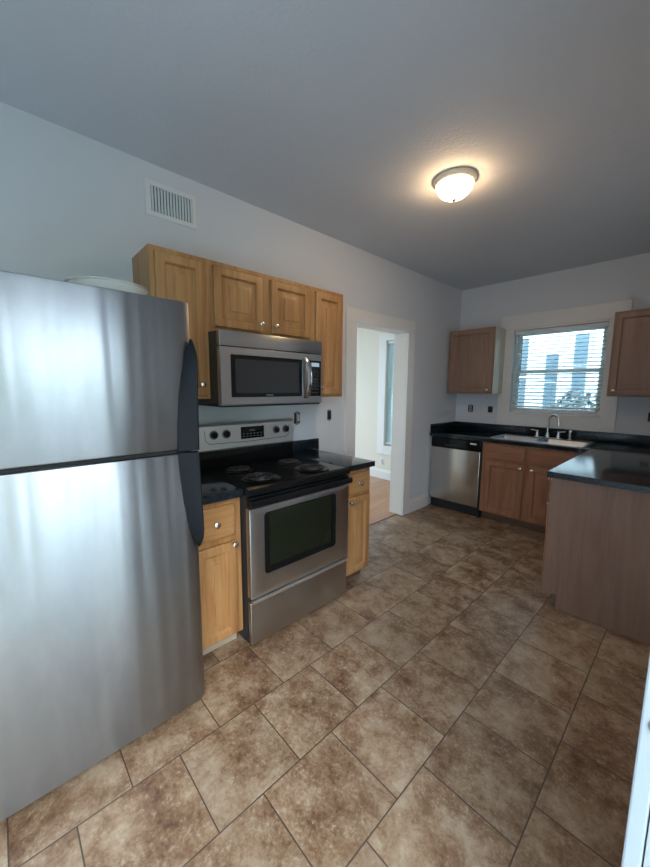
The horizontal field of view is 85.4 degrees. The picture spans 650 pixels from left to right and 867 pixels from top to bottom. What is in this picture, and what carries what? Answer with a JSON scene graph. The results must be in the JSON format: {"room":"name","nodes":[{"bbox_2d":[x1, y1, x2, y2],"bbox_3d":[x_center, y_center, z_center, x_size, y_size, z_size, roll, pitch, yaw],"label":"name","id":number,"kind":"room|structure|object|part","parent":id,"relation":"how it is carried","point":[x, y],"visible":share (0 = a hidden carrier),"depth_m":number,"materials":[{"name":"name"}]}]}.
{"room":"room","nodes":[
{"label":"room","id":0,"kind":"room"},
{"bbox_2d":[0,102,461,503],"bbox_3d":[-0.266,-0.276,2.905,5.654,2.685,0.150,-6,10,-43],"label":"wall","id":1,"kind":"structure","parent":0,"point":[72,203],"depth_m":2.21,"materials":[{"name":"paint"}]},
{"bbox_2d":[143,177,196,229],"bbox_3d":[-0.895,-1.338,2.059,0.297,0.195,0.012,-6,10,-43],"label":"air vent","id":2,"kind":"object","parent":1,"relation":"in","point":[164,202],"visible":1,"depth_m":2.05,"materials":[{"name":"white metal"}]},
{"bbox_2d":[132,243,210,398],"bbox_3d":[-0.851,-0.584,1.981,0.299,0.774,0.330,-6,10,-43],"label":"upper cabinet","id":3,"kind":"object","parent":1,"relation":"attached to","point":[166,273],"visible":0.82,"depth_m":1.89,"materials":[{"name":"brown wood"}]},
{"bbox_3d":[-0.766,-0.568,1.890,0.250,0.727,0.022,-6,10,-43],"label":"door","id":4,"kind":"part","parent":3,"relation":"part of","materials":[{"name":"brown wood"}]},
{"bbox_2d":[206,259,309,340],"bbox_3d":[-0.460,-0.819,2.317,0.765,0.390,0.330,-6,10,-43],"label":"upper cabinet","id":5,"kind":"object","parent":1,"relation":"attached to","point":[238,299],"visible":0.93,"depth_m":2.17,"materials":[{"name":"brown wood"}]},
{"bbox_3d":[-0.511,-0.792,2.100,0.323,0.332,0.022,-6,10,-43],"label":"door","id":6,"kind":"part","parent":5,"relation":"part of","materials":[{"name":"brown wood"}]},
{"bbox_2d":[198,329,321,406],"bbox_3d":[-0.420,-0.405,2.325,0.761,0.427,0.451,-6,10,-43],"label":"microwave","id":7,"kind":"object","parent":5,"relation":"attached to","point":[247,369],"visible":0.94,"depth_m":2.12,"materials":[{"name":"grey metal"}]},
{"bbox_3d":[-0.448,-0.416,2.353,0.757,0.410,0.369,-6,10,-43],"label":"casing","id":8,"kind":"part","parent":7,"relation":"part of","materials":[{"name":"grey paint"}]},
{"bbox_3d":[-0.310,-0.351,2.213,0.761,0.330,0.034,-6,10,-43],"label":"frame","id":9,"kind":"part","parent":7,"relation":"part of","materials":[{"name":"silver metal"}]},
{"bbox_3d":[-0.141,-0.372,2.369,0.062,0.240,0.032,-6,10,-43],"label":"handle plate","id":10,"kind":"part","parent":7,"relation":"part of","materials":[{"name":"silver metal"}]},
{"bbox_3d":[-0.114,-0.370,2.341,0.042,0.272,0.050,-6,10,-43],"label":"door handle","id":11,"kind":"part","parent":7,"relation":"part of","materials":[{"name":"silver metal"}]},
{"bbox_3d":[-0.227,-0.825,2.364,0.320,0.332,0.022,-6,10,-43],"label":"door","id":12,"kind":"part","parent":5,"relation":"part of","materials":[{"name":"brown wood"}]},
{"bbox_2d":[294,411,299,424],"bbox_3d":[-0.224,-0.125,2.853,0.060,0.110,0.011,-6,10,-43],"label":"wall outlet","id":13,"kind":"object","parent":1,"relation":"attached to","point":[297,414],"visible":1,"depth_m":2.85,"materials":[{"name":"grey"}]},
{"bbox_2d":[293,438,318,453],"bbox_3d":[-0.173,0.103,2.924,0.314,0.102,0.019,-6,10,-43],"label":"backsplash","id":14,"kind":"structure","parent":1,"relation":"attached to","point":[299,446],"depth_m":2.92,"materials":[{"name":"black stone"}]},
{"bbox_2d":[310,286,342,396],"bbox_3d":[-0.061,-0.674,2.712,0.327,0.774,0.330,-6,10,-43],"label":"upper cabinet","id":15,"kind":"object","parent":1,"relation":"attached to","point":[326,307],"visible":0.48,"depth_m":2.62,"materials":[{"name":"brown wood"}]},
{"bbox_2d":[327,409,330,420],"bbox_3d":[0.041,-0.163,3.097,0.046,0.100,0.011,-6,10,-43],"label":"wall outlet","id":16,"kind":"object","parent":1,"relation":"attached to","point":[328,410],"visible":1,"depth_m":3.09,"materials":[{"name":"grey plastic"}]},
{"bbox_2d":[344,306,415,515],"bbox_3d":[0.580,-0.097,3.607,1.087,2.161,0.019,-6,10,-43],"label":"trim","id":17,"kind":"structure","parent":1,"relation":"attached to","point":[354,316],"depth_m":3.35,"materials":[{"name":"paint"}]},
{"bbox_2d":[357,323,407,514],"bbox_3d":[0.520,-0.055,3.687,0.859,2.056,0.167,-6,10,-43],"label":"trim","id":18,"kind":"structure","parent":1,"relation":"attached to","point":[401,337],"depth_m":3.94,"materials":[{"name":"paint"}]},
{"bbox_2d":[369,514,396,525],"bbox_3d":[0.533,0.966,3.797,0.826,0.004,0.020,-6,10,-43],"label":"trim","id":19,"kind":"structure","parent":1,"relation":"attached to","point":[394,514],"depth_m":3.90,"materials":[{"name":"brown wood"}]},
{"bbox_2d":[409,494,427,512],"bbox_3d":[1.124,0.838,4.245,0.412,0.150,0.016,-6,10,-43],"label":"baseboard","id":20,"kind":"structure","parent":1,"relation":"attached to","point":[416,503],"depth_m":4.23,"materials":[{"name":"paint"}]},
{"bbox_2d":[0,476,649,866],"bbox_3d":[-0.583,1.076,3.302,5.504,0.100,5.704,-6,10,-43],"label":"floor","id":21,"kind":"structure","parent":0,"point":[440,710],"depth_m":1.45,"materials":[{"name":"tile"}]},
{"bbox_2d":[0,270,204,821],"bbox_3d":[-1.086,0.359,1.462,0.840,1.785,0.846,-6,10,-43],"label":"refrigerator","id":22,"kind":"object","parent":21,"relation":"on","point":[102,518],"visible":1,"depth_m":1.21,"materials":[{"name":"grey metal"}]},
{"bbox_3d":[-0.853,-0.193,1.139,0.836,0.573,0.062,-6,10,-43],"label":"freezer door","id":23,"kind":"part","parent":22,"relation":"part of","materials":[{"name":"silver metal"}]},
{"bbox_3d":[-0.857,0.661,1.249,0.836,1.118,0.062,-6,10,-43],"label":"door","id":24,"kind":"part","parent":22,"relation":"part of","materials":[{"name":"silver metal"}]},
{"bbox_2d":[64,276,149,294],"bbox_3d":[-0.871,-0.546,1.424,0.294,0.088,0.294,-6,10,-43],"label":"glass bowl","id":25,"kind":"object","parent":22,"relation":"on","point":[104,282],"visible":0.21,"depth_m":1.31,"materials":[{"name":"white"}]},
{"bbox_3d":[-0.536,-0.149,1.370,0.077,0.435,0.060,-6,10,-43],"label":"freezer handle","id":26,"kind":"part","parent":22,"relation":"part of","materials":[{"name":"black plastic"}]},
{"bbox_3d":[-0.539,0.279,1.425,0.077,0.408,0.060,-6,10,-43],"label":"door handle","id":27,"kind":"part","parent":22,"relation":"part of","materials":[{"name":"black plastic"}]},
{"bbox_2d":[198,497,242,654],"bbox_3d":[-0.751,0.746,2.032,0.294,0.873,0.648,-6,10,-43],"label":"base cabinet","id":28,"kind":"object","parent":21,"relation":"on","point":[220,567],"visible":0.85,"depth_m":1.83,"materials":[{"name":"brown wood"}]},
{"bbox_3d":[-0.540,0.459,1.765,0.033,0.033,0.029,-6,10,-43],"label":"knob","id":29,"kind":"part","parent":28,"relation":"part of","materials":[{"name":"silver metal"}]},
{"bbox_3d":[-0.559,0.460,1.785,0.224,0.172,0.020,-6,10,-43],"label":"drawer","id":30,"kind":"part","parent":28,"relation":"part of","materials":[{"name":"brown wood"}]},
{"bbox_3d":[-0.560,0.839,1.833,0.224,0.528,0.022,-6,10,-43],"label":"door","id":31,"kind":"part","parent":28,"relation":"part of","materials":[{"name":"brown wood"}]},
{"bbox_2d":[201,472,242,504],"bbox_3d":[-0.753,0.241,1.973,0.294,0.140,0.634,-6,10,-43],"label":"countertop","id":32,"kind":"structure","parent":28,"relation":"on","point":[214,490],"depth_m":1.83,"materials":[{"name":"black stone"}]},
{"bbox_3d":[-0.471,0.583,1.847,0.033,0.033,0.029,-6,10,-43],"label":"knob","id":33,"kind":"part","parent":28,"relation":"part of","materials":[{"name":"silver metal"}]},
{"bbox_2d":[195,418,352,644],"bbox_3d":[-0.331,0.541,2.344,0.767,1.207,0.684,-6,10,-43],"label":"stove","id":34,"kind":"object","parent":21,"relation":"on","point":[294,509],"visible":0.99,"depth_m":2.15,"materials":[{"name":"grey metal"}]},
{"bbox_3d":[-0.716,0.012,2.289,0.048,0.048,0.030,-6,10,-43],"label":"knob","id":35,"kind":"part","parent":34,"relation":"part of","materials":[{"name":"black plastic"}]},
{"bbox_3d":[-0.651,0.005,2.349,0.048,0.048,0.030,-6,10,-43],"label":"knob","id":36,"kind":"part","parent":34,"relation":"part of","materials":[{"name":"black plastic"}]},
{"bbox_3d":[-0.542,0.003,2.506,0.764,0.182,0.050,-6,10,-43],"label":"control panel","id":37,"kind":"part","parent":34,"relation":"part of","materials":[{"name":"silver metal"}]},
{"bbox_2d":[201,455,349,497],"bbox_3d":[-0.336,0.249,2.314,0.767,0.046,0.654,-6,10,-43],"label":"cooktop","id":38,"kind":"object","parent":34,"relation":"in","point":[261,476],"depth_m":2.21,"materials":[{"name":"black metal"}]},
{"bbox_3d":[-0.357,-0.029,2.621,0.048,0.048,0.030,-6,10,-43],"label":"knob","id":39,"kind":"part","parent":34,"relation":"part of","materials":[{"name":"black plastic"}]},
{"bbox_3d":[-0.293,-0.036,2.681,0.048,0.048,0.030,-6,10,-43],"label":"knob","id":40,"kind":"part","parent":34,"relation":"part of","materials":[{"name":"black plastic"}]},
{"bbox_3d":[-0.131,0.337,2.103,0.760,0.060,0.036,-6,10,-43],"label":"vent trim","id":41,"kind":"part","parent":34,"relation":"part of","materials":[{"name":"black metal"}]},
{"bbox_3d":[-0.137,1.018,2.193,0.756,0.249,0.028,-6,10,-43],"label":"storage drawer","id":42,"kind":"part","parent":34,"relation":"part of","materials":[{"name":"silver metal"}]},
{"bbox_3d":[-0.131,0.619,2.137,0.756,0.504,0.040,-6,10,-43],"label":"oven door","id":43,"kind":"part","parent":34,"relation":"part of","materials":[{"name":"silver metal"}]},
{"bbox_3d":[-0.118,0.890,2.157,0.744,0.029,0.026,-6,10,-43],"label":"drawer pull","id":44,"kind":"part","parent":34,"relation":"part of","materials":[{"name":"silver metal"}]},
{"bbox_3d":[-0.107,0.340,2.078,0.766,0.044,0.032,-6,10,-43],"label":"door handle","id":45,"kind":"part","parent":34,"relation":"part of","materials":[{"name":"metal"}]},
{"bbox_2d":[346,467,369,579],"bbox_3d":[0.034,0.657,2.760,0.302,0.873,0.648,-6,10,-43],"label":"base cabinet","id":46,"kind":"object","parent":21,"relation":"on","point":[359,495],"visible":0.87,"depth_m":2.55,"materials":[{"name":"brown wood"}]},
{"bbox_2d":[293,438,374,471],"bbox_3d":[0.037,0.152,2.704,0.314,0.140,0.634,-6,10,-43],"label":"countertop","id":47,"kind":"structure","parent":46,"relation":"on","point":[308,448],"depth_m":2.74,"materials":[{"name":"black stone"}]},
{"bbox_3d":[0.214,0.636,2.563,0.302,0.779,0.018,-6,10,-43],"label":"frame","id":48,"kind":"part","parent":46,"relation":"part of","materials":[{"name":"brown wood"}]},
{"bbox_3d":[0.234,0.352,2.517,0.256,0.145,0.020,-6,10,-43],"label":"drawer","id":49,"kind":"part","parent":46,"relation":"part of","materials":[{"name":"brown wood"}]},
{"bbox_2d":[429,436,482,517],"bbox_3d":[1.719,0.470,4.318,0.602,0.868,0.610,-6,10,-43],"label":"dishwasher","id":50,"kind":"object","parent":21,"relation":"on","point":[456,464],"visible":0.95,"depth_m":4.10,"materials":[{"name":"silver metal"}]},
{"bbox_3d":[1.518,0.118,4.090,0.046,0.114,0.598,-6,10,-43],"label":"control panel","id":51,"kind":"part","parent":50,"relation":"part of","materials":[{"name":"black plastic"}]},
{"bbox_3d":[1.755,0.518,3.945,0.082,0.868,0.011,-6,10,-43],"label":"trim","id":52,"kind":"part","parent":50,"relation":"part of","materials":[{"name":"black plastic"}]},
{"bbox_2d":[479,442,581,532],"bbox_3d":[2.251,0.542,3.751,0.660,0.873,0.935,-6,10,-43],"label":"base cabinet","id":53,"kind":"object","parent":21,"relation":"on","point":[515,486],"visible":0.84,"depth_m":3.62,"materials":[{"name":"brown wood"}]},
{"bbox_3d":[1.882,0.590,3.727,0.022,0.562,0.376,-6,10,-43],"label":"door","id":54,"kind":"part","parent":53,"relation":"part of","materials":[{"name":"brown wood"}]},
{"bbox_3d":[1.885,0.208,3.679,0.020,0.152,0.376,-6,10,-43],"label":"drawer","id":55,"kind":"part","parent":53,"relation":"part of","materials":[{"name":"brown wood"}]},
{"bbox_3d":[2.172,0.631,3.418,0.022,0.562,0.372,-6,10,-43],"label":"door","id":56,"kind":"part","parent":53,"relation":"part of","materials":[{"name":"brown wood"}]},
{"bbox_3d":[2.175,0.249,3.370,0.020,0.152,0.372,-6,10,-43],"label":"drawer","id":57,"kind":"part","parent":53,"relation":"part of","materials":[{"name":"brown wood"}]},
{"bbox_2d":[541,477,649,645],"bbox_3d":[2.122,0.695,2.550,1.245,0.874,0.674,-6,10,-43],"label":"base cabinet","id":58,"kind":"object","parent":21,"relation":"on","point":[596,564],"visible":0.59,"depth_m":2.13,"materials":[{"name":"brown wood"}]},
{"bbox_2d":[430,421,649,493],"bbox_3d":[1.815,0.090,3.261,1.884,0.140,2.240,-6,10,-43],"label":"countertop","id":59,"kind":"structure","parent":58,"relation":"on","point":[615,460],"depth_m":3.15,"materials":[{"name":"black stone"}]},
{"bbox_2d":[490,434,594,446],"bbox_3d":[2.259,0.146,3.712,0.460,0.172,0.863,-6,10,-43],"label":"sink","id":60,"kind":"object","parent":59,"relation":"in","point":[578,443],"visible":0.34,"depth_m":3.70,"materials":[{"name":"grey metal"}]},
{"bbox_3d":[2.082,0.129,3.841,0.342,0.171,0.396,-6,10,-43],"label":"bowl","id":61,"kind":"part","parent":60,"relation":"part of","materials":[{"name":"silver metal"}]},
{"bbox_3d":[2.376,0.171,3.528,0.342,0.171,0.396,-6,10,-43],"label":"bowl","id":62,"kind":"part","parent":60,"relation":"part of","materials":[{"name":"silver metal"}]},
{"bbox_2d":[531,414,571,439],"bbox_3d":[2.396,-0.075,3.739,0.129,0.261,0.388,-6,10,-43],"label":"faucet","id":63,"kind":"object","parent":59,"relation":"on","point":[547,435],"visible":1,"depth_m":3.75,"materials":[{"name":"silver metal"}]},
{"bbox_3d":[2.405,0.043,3.800,0.052,0.012,0.260,-6,10,-43],"label":"plate","id":64,"kind":"part","parent":63,"relation":"part of","materials":[{"name":"silver metal"}]},
{"bbox_3d":[2.410,-0.104,3.710,0.024,0.197,0.172,0,7,-5],"label":"spout","id":65,"kind":"part","parent":63,"relation":"part of","materials":[{"name":"silver metal"}]},
{"bbox_3d":[2.486,0.011,3.709,0.038,0.075,0.082,-6,10,-43],"label":"handle","id":66,"kind":"part","parent":63,"relation":"part of","materials":[{"name":"silver metal"}]},
{"bbox_3d":[1.628,0.736,2.501,0.390,0.578,0.022,-6,10,-43],"label":"door","id":67,"kind":"part","parent":58,"relation":"part of","materials":[{"name":"brown wood"}]},
{"bbox_3d":[1.631,0.356,2.451,0.390,0.143,0.020,-6,10,-43],"label":"drawer","id":68,"kind":"part","parent":58,"relation":"part of","materials":[{"name":"brown wood"}]},
{"bbox_2d":[0,0,649,290],"bbox_3d":[0.506,-1.534,1.806,5.504,0.100,2.554,-6,10,-43],"label":"ceiling","id":69,"kind":"structure","parent":0,"point":[339,120],"depth_m":1.57,"materials":[{"name":"paint"}]},
{"bbox_2d":[433,167,476,201],"bbox_3d":[0.778,-1.459,2.116,0.248,0.124,0.248,-6,10,-43],"label":"ceiling light","id":70,"kind":"object","parent":69,"relation":"attached to","point":[452,185],"visible":1,"depth_m":2.05,"materials":[{"name":"white glass"}]},
{"bbox_2d":[355,252,649,470],"bbox_3d":[1.488,-0.540,5.043,0.150,2.685,5.694,-6,10,-43],"label":"wall","id":71,"kind":"structure","parent":0,"point":[627,278],"depth_m":4.03,"materials":[{"name":"paint"}]},
{"bbox_2d":[370,467,389,479],"bbox_3d":[0.552,0.601,6.069,0.016,0.150,3.110,-6,10,-43],"label":"baseboard","id":72,"kind":"structure","parent":71,"relation":"attached to","point":[375,472],"depth_m":5.69,"materials":[{"name":"paint"}]},
{"bbox_2d":[377,333,394,455],"bbox_3d":[1.213,-0.566,5.211,0.019,1.890,1.070,-6,10,-43],"label":"trim","id":73,"kind":"structure","parent":71,"relation":"attached to","point":[383,337],"depth_m":5.53,"materials":[{"name":"paint"}]},
{"bbox_2d":[386,345,393,444],"bbox_3d":[1.288,-0.587,5.275,0.070,1.623,0.803,-6,10,-43],"label":"window","id":74,"kind":"structure","parent":71,"relation":"in","point":[393,345],"depth_m":5.51,"materials":[{"name":"paint"}]},
{"bbox_2d":[385,340,393,443],"bbox_3d":[1.238,-0.594,5.227,0.066,1.591,0.793,-6,10,-43],"label":"window blind","id":75,"kind":"object","parent":74,"relation":"attached to","point":[388,436],"visible":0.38,"depth_m":5.47,"materials":[{"name":"white"}]},
{"bbox_2d":[468,404,472,412],"bbox_3d":[1.872,-0.322,4.533,0.014,0.105,0.066,-6,10,-43],"label":"wall outlet","id":76,"kind":"object","parent":71,"relation":"attached to","point":[470,407],"visible":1,"depth_m":4.53,"materials":[{"name":"grey"}]},
{"bbox_2d":[447,326,505,393],"bbox_3d":[1.821,-0.865,4.272,0.350,0.752,0.554,-6,10,-43],"label":"upper cabinet","id":77,"kind":"object","parent":71,"relation":"attached to","point":[476,356],"visible":1,"depth_m":4.13,"materials":[{"name":"laminate"}]},
{"bbox_3d":[2.027,-0.840,4.090,0.298,0.752,0.003,-6,10,-43],"label":"panel","id":78,"kind":"part","parent":77,"relation":"part of","materials":[{"name":"beige laminate"}]},
{"bbox_2d":[488,406,492,412],"bbox_3d":[2.042,-0.298,4.354,0.011,0.090,0.058,-6,10,-43],"label":"wall outlet","id":79,"kind":"object","parent":71,"relation":"attached to","point":[490,408],"visible":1,"depth_m":4.35,"materials":[{"name":"grey plastic"}]},
{"bbox_2d":[430,421,649,446],"bbox_3d":[1.823,0.070,3.266,1.862,0.102,2.240,-6,10,-43],"label":"backsplash","id":80,"kind":"structure","parent":71,"relation":"attached to","point":[618,438],"depth_m":3.89,"materials":[{"name":"black stone"}]},
{"bbox_2d":[507,412,599,417],"bbox_3d":[2.501,-0.210,3.895,0.086,0.017,0.886,-6,10,-43],"label":"trim","id":81,"kind":"structure","parent":71,"relation":"attached to","point":[507,412],"depth_m":3.81,"materials":[{"name":"paint"}]},
{"bbox_2d":[511,327,608,415],"bbox_3d":[2.561,-0.689,3.888,0.070,0.933,0.864,-6,10,-43],"label":"window","id":82,"kind":"structure","parent":71,"relation":"in","point":[513,409],"depth_m":3.88,"materials":[{"name":"paint"}]},
{"bbox_3d":[2.552,-0.477,3.908,0.028,0.466,0.820,-6,10,-43],"label":"sash","id":83,"kind":"part","parent":82,"relation":"part of","materials":[{"name":"paint"}]},
{"bbox_2d":[511,322,608,409],"bbox_3d":[2.511,-0.711,3.838,0.066,0.871,0.854,-6,10,-43],"label":"window blind","id":84,"kind":"object","parent":82,"relation":"attached to","point":[601,325],"visible":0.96,"depth_m":3.80,"materials":[{"name":"white plastic"}]},
{"bbox_3d":[2.513,-0.288,3.896,0.043,0.018,0.846,-6,10,-43],"label":"rail","id":85,"kind":"part","parent":84,"relation":"part of","materials":[{"name":"white plastic"}]},
{"bbox_3d":[2.576,-0.902,3.874,0.028,0.466,0.820,-6,10,-43],"label":"sash","id":86,"kind":"part","parent":82,"relation":"part of","materials":[{"name":"paint"}]},
{"bbox_2d":[496,299,632,432],"bbox_3d":[2.489,-0.689,3.815,0.023,1.266,1.180,-6,10,-43],"label":"trim","id":87,"kind":"structure","parent":71,"relation":"attached to","point":[602,312],"depth_m":3.73,"materials":[{"name":"paint"}]},
{"bbox_2d":[606,308,649,396],"bbox_3d":[2.931,-0.703,3.093,0.350,0.758,0.624,-6,10,-43],"label":"upper cabinet","id":88,"kind":"object","parent":71,"relation":"attached to","point":[629,369],"visible":1,"depth_m":3.12,"materials":[{"name":"laminate"}]},
{"bbox_2d":[641,809,649,866],"bbox_3d":[1.315,-0.038,1.123,5.494,2.685,0.150,-6,10,-43],"label":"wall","id":89,"kind":"structure","parent":0,"point":[649,809],"depth_m":0.55,"materials":[{"name":"paint"}]},
{"bbox_2d":[621,653,649,866],"bbox_3d":[-0.101,0.224,-0.056,1.800,2.450,0.022,-6,10,-43],"label":"trim","id":90,"kind":"structure","parent":89,"relation":"attached to","point":[639,804],"depth_m":0.53,"materials":[{"name":"white paint"}]},
{"bbox_2d":[643,722,649,866],"bbox_3d":[-0.073,0.281,-0.139,1.699,2.358,0.174,-6,10,-43],"label":"door","id":91,"kind":"structure","parent":89,"relation":"attached to","point":[647,851],"depth_m":0.53,"materials":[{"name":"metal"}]},
{"label":"outside","id":92,"kind":"structure","parent":0,"visible":0},
{"bbox_3d":[-0.427,1.311,4.931,20.000,0.019,27.000,-6,10,-43],"label":"patio","id":93,"kind":"object","parent":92,"visible":0},
{"bbox_2d":[517,329,603,408],"bbox_3d":[7.401,-1.736,7.476,5.200,5.500,7.200,-6,10,-43],"label":"house","id":94,"kind":"structure","parent":93,"relation":"on","point":[588,335],"depth_m":7.04,"materials":[{"name":"white"}]},
{"bbox_3d":[4.208,-1.206,7.537,0.014,1.600,0.180,-6,10,-43],"label":"pane","id":95,"kind":"part","parent":94,"relation":"part of","materials":[{"name":"clear glass"}]},
{"bbox_3d":[4.583,-1.054,7.151,0.014,1.100,0.220,-6,10,-43],"label":"pane","id":96,"kind":"part","parent":94,"relation":"part of","materials":[{"name":"clear glass"}]},
{"bbox_3d":[4.905,-1.306,6.772,0.014,1.200,0.220,-6,10,-43],"label":"pane","id":97,"kind":"part","parent":94,"relation":"part of","materials":[{"name":"clear glass"}]},
{"bbox_2d":[549,387,596,409],"bbox_3d":[4.300,0.201,6.056,1.301,1.996,1.306,-6,10,-43],"label":"shrub","id":98,"kind":"object","parent":93,"relation":"on","point":[564,394],"visible":0.04,"depth_m":5.91,"materials":[{"name":"green plant"}]}
]}

